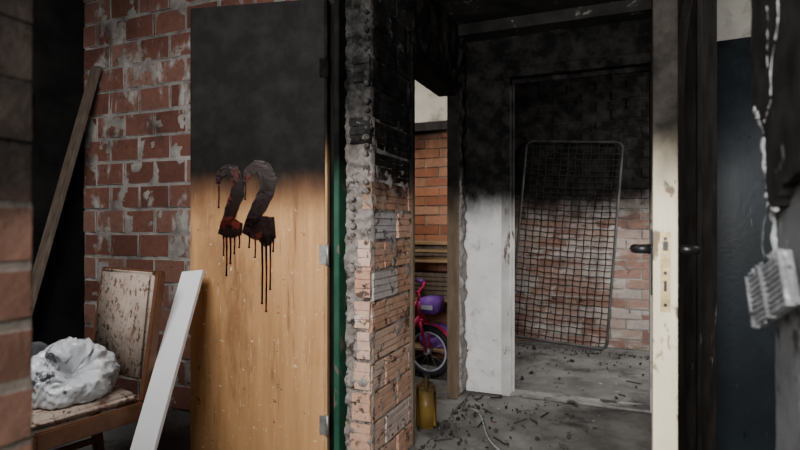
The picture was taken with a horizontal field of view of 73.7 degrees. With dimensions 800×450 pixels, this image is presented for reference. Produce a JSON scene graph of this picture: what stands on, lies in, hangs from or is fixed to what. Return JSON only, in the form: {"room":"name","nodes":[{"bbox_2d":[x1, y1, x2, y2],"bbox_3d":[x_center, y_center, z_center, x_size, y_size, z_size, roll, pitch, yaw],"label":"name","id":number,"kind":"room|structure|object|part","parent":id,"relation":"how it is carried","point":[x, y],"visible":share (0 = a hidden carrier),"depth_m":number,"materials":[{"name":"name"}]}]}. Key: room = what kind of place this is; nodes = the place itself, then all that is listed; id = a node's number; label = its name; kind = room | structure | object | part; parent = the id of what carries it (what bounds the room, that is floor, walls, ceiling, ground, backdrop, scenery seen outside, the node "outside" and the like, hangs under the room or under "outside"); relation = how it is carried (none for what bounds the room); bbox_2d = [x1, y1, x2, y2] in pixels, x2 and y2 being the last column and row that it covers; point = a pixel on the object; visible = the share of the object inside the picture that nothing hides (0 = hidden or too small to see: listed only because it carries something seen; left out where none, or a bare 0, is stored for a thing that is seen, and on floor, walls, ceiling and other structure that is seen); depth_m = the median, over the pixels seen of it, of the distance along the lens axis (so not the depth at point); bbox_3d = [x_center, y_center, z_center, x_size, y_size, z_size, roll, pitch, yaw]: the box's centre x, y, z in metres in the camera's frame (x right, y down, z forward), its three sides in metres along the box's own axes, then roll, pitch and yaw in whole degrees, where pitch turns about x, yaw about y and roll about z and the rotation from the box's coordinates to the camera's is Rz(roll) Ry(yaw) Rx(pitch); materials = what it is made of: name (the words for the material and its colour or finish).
{"room":"fire-damaged room","nodes":[
{"label":"fire-damaged room","id":0,"kind":"room"},
{"bbox_2d":[0,0,34,449],"bbox_3d":[-0.820,-0.261,0.744,0.722,2.701,0.151,0,0,22],"label":"wall","id":1,"kind":"structure","parent":0,"point":[17,98],"depth_m":0.65,"materials":[{"name":"brick"}]},
{"bbox_2d":[32,0,84,345],"bbox_3d":[-2.812,-0.310,1.707,0.100,2.800,3.813,0,0,22],"label":"wall","id":2,"kind":"structure","parent":0,"point":[58,26],"depth_m":3.29,"materials":[{"name":"black paint"}]},
{"bbox_2d":[83,0,291,410],"bbox_3d":[-1.090,-0.310,3.109,2.215,2.800,0.122,0,0,22],"label":"wall","id":3,"kind":"structure","parent":0,"point":[137,145],"depth_m":3.25,"materials":[{"name":"red brick"}]},
{"bbox_2d":[32,340,651,449],"bbox_3d":[0.262,1.137,1.947,5.800,0.106,6.800,0,0,22],"label":"floor","id":4,"kind":"structure","parent":0,"point":[609,429],"depth_m":3.10,"materials":[{"name":"concrete"}]},
{"bbox_2d":[32,66,101,314],"bbox_3d":[-2.021,0.045,3.075,0.071,2.076,0.610,0,0,24],"label":"wooden plank","id":5,"kind":"object","parent":4,"relation":"on","point":[55,211],"visible":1,"depth_m":3.13,"materials":[{"name":"brown wood"}]},
{"bbox_2d":[32,266,164,449],"bbox_3d":[-1.268,0.638,2.062,0.452,0.908,0.509,0,0,33],"label":"dining chair","id":6,"kind":"object","parent":4,"relation":"on","point":[129,302],"visible":0.57,"depth_m":2.13,"materials":[{"name":"brown wood"}]},
{"bbox_2d":[32,337,119,409],"bbox_3d":[-1.292,0.535,2.003,0.404,0.226,0.311,0,0,-4],"label":"plastic bag","id":7,"kind":"object","parent":6,"relation":"on","point":[69,371],"visible":0.84,"depth_m":1.94,"materials":[{"name":"white plastic"}]},
{"bbox_3d":[-1.295,0.671,2.021,0.400,0.042,0.400,0,0,33],"label":"seat","id":8,"kind":"part","parent":6,"relation":"part of","materials":[{"name":"wood"}]},
{"bbox_3d":[-1.157,0.404,2.232,0.372,0.425,0.087,0,0,33],"label":"backrest","id":9,"kind":"part","parent":6,"relation":"part of","materials":[{"name":"wood"}]},
{"bbox_2d":[130,270,204,449],"bbox_3d":[-0.923,0.639,2.049,0.110,0.896,0.535,0,0,8],"label":"board","id":10,"kind":"object","parent":4,"relation":"on","point":[152,417],"visible":1,"depth_m":2.09,"materials":[{"name":"white wood"}]},
{"bbox_2d":[416,373,436,428],"bbox_3d":[0.143,0.957,2.905,0.110,0.263,0.160,0,0,2],"label":"bottle","id":11,"kind":"object","parent":4,"relation":"on","point":[426,392],"visible":1,"depth_m":2.84,"materials":[{"name":"yellow plastic"}]},
{"bbox_2d":[415,241,446,351],"bbox_3d":[0.288,0.607,4.202,0.573,0.966,0.253,0,0,22],"label":"wooden shelf","id":12,"kind":"object","parent":4,"relation":"on","point":[425,251],"visible":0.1,"depth_m":4.12,"materials":[{"name":"brown wood"}]},
{"bbox_2d":[415,279,446,377],"bbox_3d":[-0.041,0.751,3.906,0.868,0.675,0.479,0,0,4],"label":"bicycle","id":13,"kind":"object","parent":4,"relation":"on","point":[431,304],"visible":0.35,"depth_m":3.78,"materials":[{"name":"metal"}]},
{"bbox_3d":[-0.059,0.724,3.951,0.540,0.376,0.088,0,0,28],"label":"frame","id":14,"kind":"part","parent":13,"relation":"part of","materials":[{"name":"pink metal"}]},
{"bbox_2d":[470,408,499,449],"bbox_3d":[0.462,1.068,2.680,0.056,0.023,0.844,0,0,-7],"label":"cable","id":15,"kind":"object","parent":4,"relation":"on","point":[491,442],"visible":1,"depth_m":2.80,"materials":[{"name":"white plastic"}]},
{"bbox_2d":[419,392,588,449],"bbox_3d":[0.571,1.081,2.770,0.753,0.042,1.167,0,0,22],"label":"rubble pile","id":16,"kind":"object","parent":4,"relation":"on","point":[445,423],"visible":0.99,"depth_m":2.92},
{"bbox_2d":[515,140,623,349],"bbox_3d":[1.479,0.146,4.783,0.975,1.871,0.157,0,0,22],"label":"frame","id":17,"kind":"object","parent":4,"relation":"on","point":[530,141],"visible":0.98,"depth_m":4.77,"materials":[{"name":"metal"}]},
{"bbox_2d":[517,345,648,399],"bbox_3d":[1.635,1.077,3.896,1.763,0.054,1.264,0,0,22],"label":"rubble pile","id":18,"kind":"object","parent":4,"relation":"on","point":[534,346],"visible":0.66,"depth_m":4.37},
{"bbox_2d":[344,0,411,449],"bbox_3d":[-0.091,-0.091,2.425,0.132,2.361,0.472,0,0,22],"label":"wall partition","id":19,"kind":"structure","parent":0,"point":[378,99],"depth_m":2.27,"materials":[{"name":"beige brick"}]},
{"bbox_2d":[190,0,328,449],"bbox_3d":[-0.609,0.061,2.304,0.640,2.033,0.049,0,0,10],"label":"door","id":20,"kind":"structure","parent":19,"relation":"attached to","point":[257,91],"depth_m":2.29,"materials":[{"name":"brown wood"}]},
{"bbox_2d":[215,160,277,311],"bbox_3d":[-0.664,0.047,2.302,0.287,0.652,0.004,0,0,10],"label":"painted number","id":21,"kind":"object","parent":20,"relation":"attached to","point":[257,226],"visible":1,"depth_m":2.29,"materials":[{"name":"paint"}]},
{"bbox_3d":[-0.318,0.840,2.234,0.043,0.090,0.014,0,0,10],"label":"hinge","id":22,"kind":"part","parent":20,"relation":"part of","materials":[{"name":"silver metal"}]},
{"bbox_3d":[-0.318,-0.660,2.234,0.043,0.090,0.014,0,0,10],"label":"hinge","id":23,"kind":"part","parent":20,"relation":"part of","materials":[{"name":"black metal"}]},
{"bbox_3d":[-0.318,0.125,2.234,0.043,0.090,0.014,0,0,10],"label":"hinge","id":24,"kind":"part","parent":20,"relation":"part of","materials":[{"name":"silver metal"}]},
{"bbox_2d":[325,0,329,449],"bbox_3d":[-0.307,0.061,2.256,0.010,2.033,0.036,0,0,10],"label":"edge lipping","id":25,"kind":"object","parent":20,"relation":"attached to","point":[327,2],"visible":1,"depth_m":2.24,"materials":[{"name":"brown wood"}]},
{"bbox_2d":[329,0,346,449],"bbox_3d":[-0.274,0.050,2.290,0.068,2.080,0.075,0,0,22],"label":"trim","id":26,"kind":"structure","parent":19,"relation":"attached to","point":[338,74],"depth_m":2.26,"materials":[{"name":"green paint"}]},
{"bbox_2d":[415,80,446,358],"bbox_3d":[0.067,-0.160,4.488,1.302,2.500,0.150,0,0,22],"label":"wall","id":27,"kind":"structure","parent":0,"point":[430,109],"depth_m":4.37,"materials":[{"name":"orange brick"}]},
{"bbox_2d":[408,0,467,394],"bbox_3d":[0.533,-0.160,3.857,0.142,2.500,2.662,0,0,24],"label":"wall","id":28,"kind":"structure","parent":0,"point":[433,30],"depth_m":3.29,"materials":[{"name":"paint"}]},
{"bbox_2d":[408,43,458,446],"bbox_3d":[0.155,0.098,3.014,0.139,1.985,0.808,0,0,22],"label":"trim","id":29,"kind":"structure","parent":28,"relation":"attached to","point":[424,70],"depth_m":3.33,"materials":[{"name":"brown wood"}]},
{"bbox_2d":[438,0,651,42],"bbox_3d":[0.215,-1.495,1.966,5.500,0.590,6.600,0,0,22],"label":"ceiling","id":30,"kind":"structure","parent":0,"point":[477,20],"depth_m":3.15,"materials":[{"name":"black paint"}]},
{"bbox_2d":[464,18,651,393],"bbox_3d":[1.666,-0.160,3.058,2.650,2.500,0.117,0,0,22],"label":"wall","id":31,"kind":"structure","parent":0,"point":[485,59],"depth_m":3.45,"materials":[{"name":"paint"}]},
{"bbox_2d":[502,52,651,413],"bbox_3d":[1.089,0.045,3.299,0.899,2.090,0.130,0,0,22],"label":"trim","id":32,"kind":"structure","parent":31,"relation":"attached to","point":[640,62],"depth_m":3.40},
{"bbox_2d":[510,389,649,412],"bbox_3d":[1.096,1.082,3.291,0.808,0.016,0.120,0,0,22],"label":"trim","id":33,"kind":"structure","parent":31,"relation":"attached to","point":[628,406],"depth_m":3.26,"materials":[{"name":"white wood"}]},
{"bbox_2d":[515,72,648,350],"bbox_3d":[2.305,-0.161,4.611,2.652,2.502,0.116,0,0,22],"label":"wall","id":34,"kind":"structure","parent":0,"point":[611,107],"depth_m":4.82,"materials":[{"name":"brick"}]},
{"bbox_2d":[717,0,750,40],"bbox_3d":[2.409,-0.160,2.683,1.790,2.500,0.038,0,0,22],"label":"wall","id":35,"kind":"structure","parent":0,"point":[733,16],"depth_m":2.91,"materials":[{"name":"beige paint"}]},
{"bbox_2d":[750,0,799,449],"bbox_3d":[0.201,-0.090,-0.164,0.104,2.360,2.250,0,0,22],"label":"wall","id":36,"kind":"structure","parent":0,"point":[775,24],"depth_m":0.74,"materials":[{"name":"paint"}]},
{"bbox_2d":[761,204,770,263],"bbox_3d":[0.516,0.013,0.755,0.021,0.086,0.012,0,0,-37],"label":"hanging wire","id":37,"kind":"object","parent":36,"relation":"attached to","point":[769,205],"visible":0.91,"depth_m":0.76,"materials":[{"name":"black metal"}]},
{"bbox_2d":[745,249,799,328],"bbox_3d":[0.502,0.090,0.725,0.020,0.118,0.143,0,0,14],"label":"intercom","id":38,"kind":"object","parent":37,"relation":"hanging from","point":[772,291],"visible":1,"depth_m":0.71,"materials":[{"name":"grey plastic"}]},
{"bbox_3d":[1.085,-0.090,1.976,0.100,2.360,2.360,0,0,22],"label":"wall","id":39,"kind":"structure","parent":0,"visible":0},
{"bbox_2d":[629,0,700,449],"bbox_3d":[0.746,0.064,1.522,0.148,2.028,0.788,0,0,25],"label":"door","id":40,"kind":"structure","parent":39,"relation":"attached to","point":[664,12],"depth_m":1.17,"materials":[{"name":"white wood"}]},
{"bbox_3d":[0.578,0.085,1.278,0.050,0.150,0.140,0,0,25],"label":"handle","id":41,"kind":"part","parent":40,"relation":"part of","materials":[{"name":"black metal"}]},
{"bbox_2d":[663,237,667,306],"bbox_3d":[0.578,0.102,1.162,0.010,0.153,0.006,0,0,25],"label":"latch","id":42,"kind":"object","parent":40,"relation":"attached to","point":[665,243],"visible":1,"depth_m":1.16,"materials":[{"name":"silver metal"}]},
{"bbox_3d":[0.667,0.085,1.237,0.050,0.150,0.140,0,0,25],"label":"handle","id":43,"kind":"part","parent":40,"relation":"part of","materials":[{"name":"black metal"}]},
{"bbox_2d":[678,0,716,449],"bbox_3d":[0.835,0.051,1.403,0.145,2.078,1.100,0,0,22],"label":"trim","id":44,"kind":"structure","parent":39,"relation":"attached to","point":[697,19],"depth_m":1.85,"materials":[{"name":"brown wood"}]},
{"bbox_2d":[717,37,775,449],"bbox_3d":[1.755,0.109,2.369,0.750,1.938,0.036,0,0,28],"label":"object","id":45,"kind":"object","parent":39,"relation":"attached to","point":[746,390],"visible":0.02,"depth_m":2.45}
]}

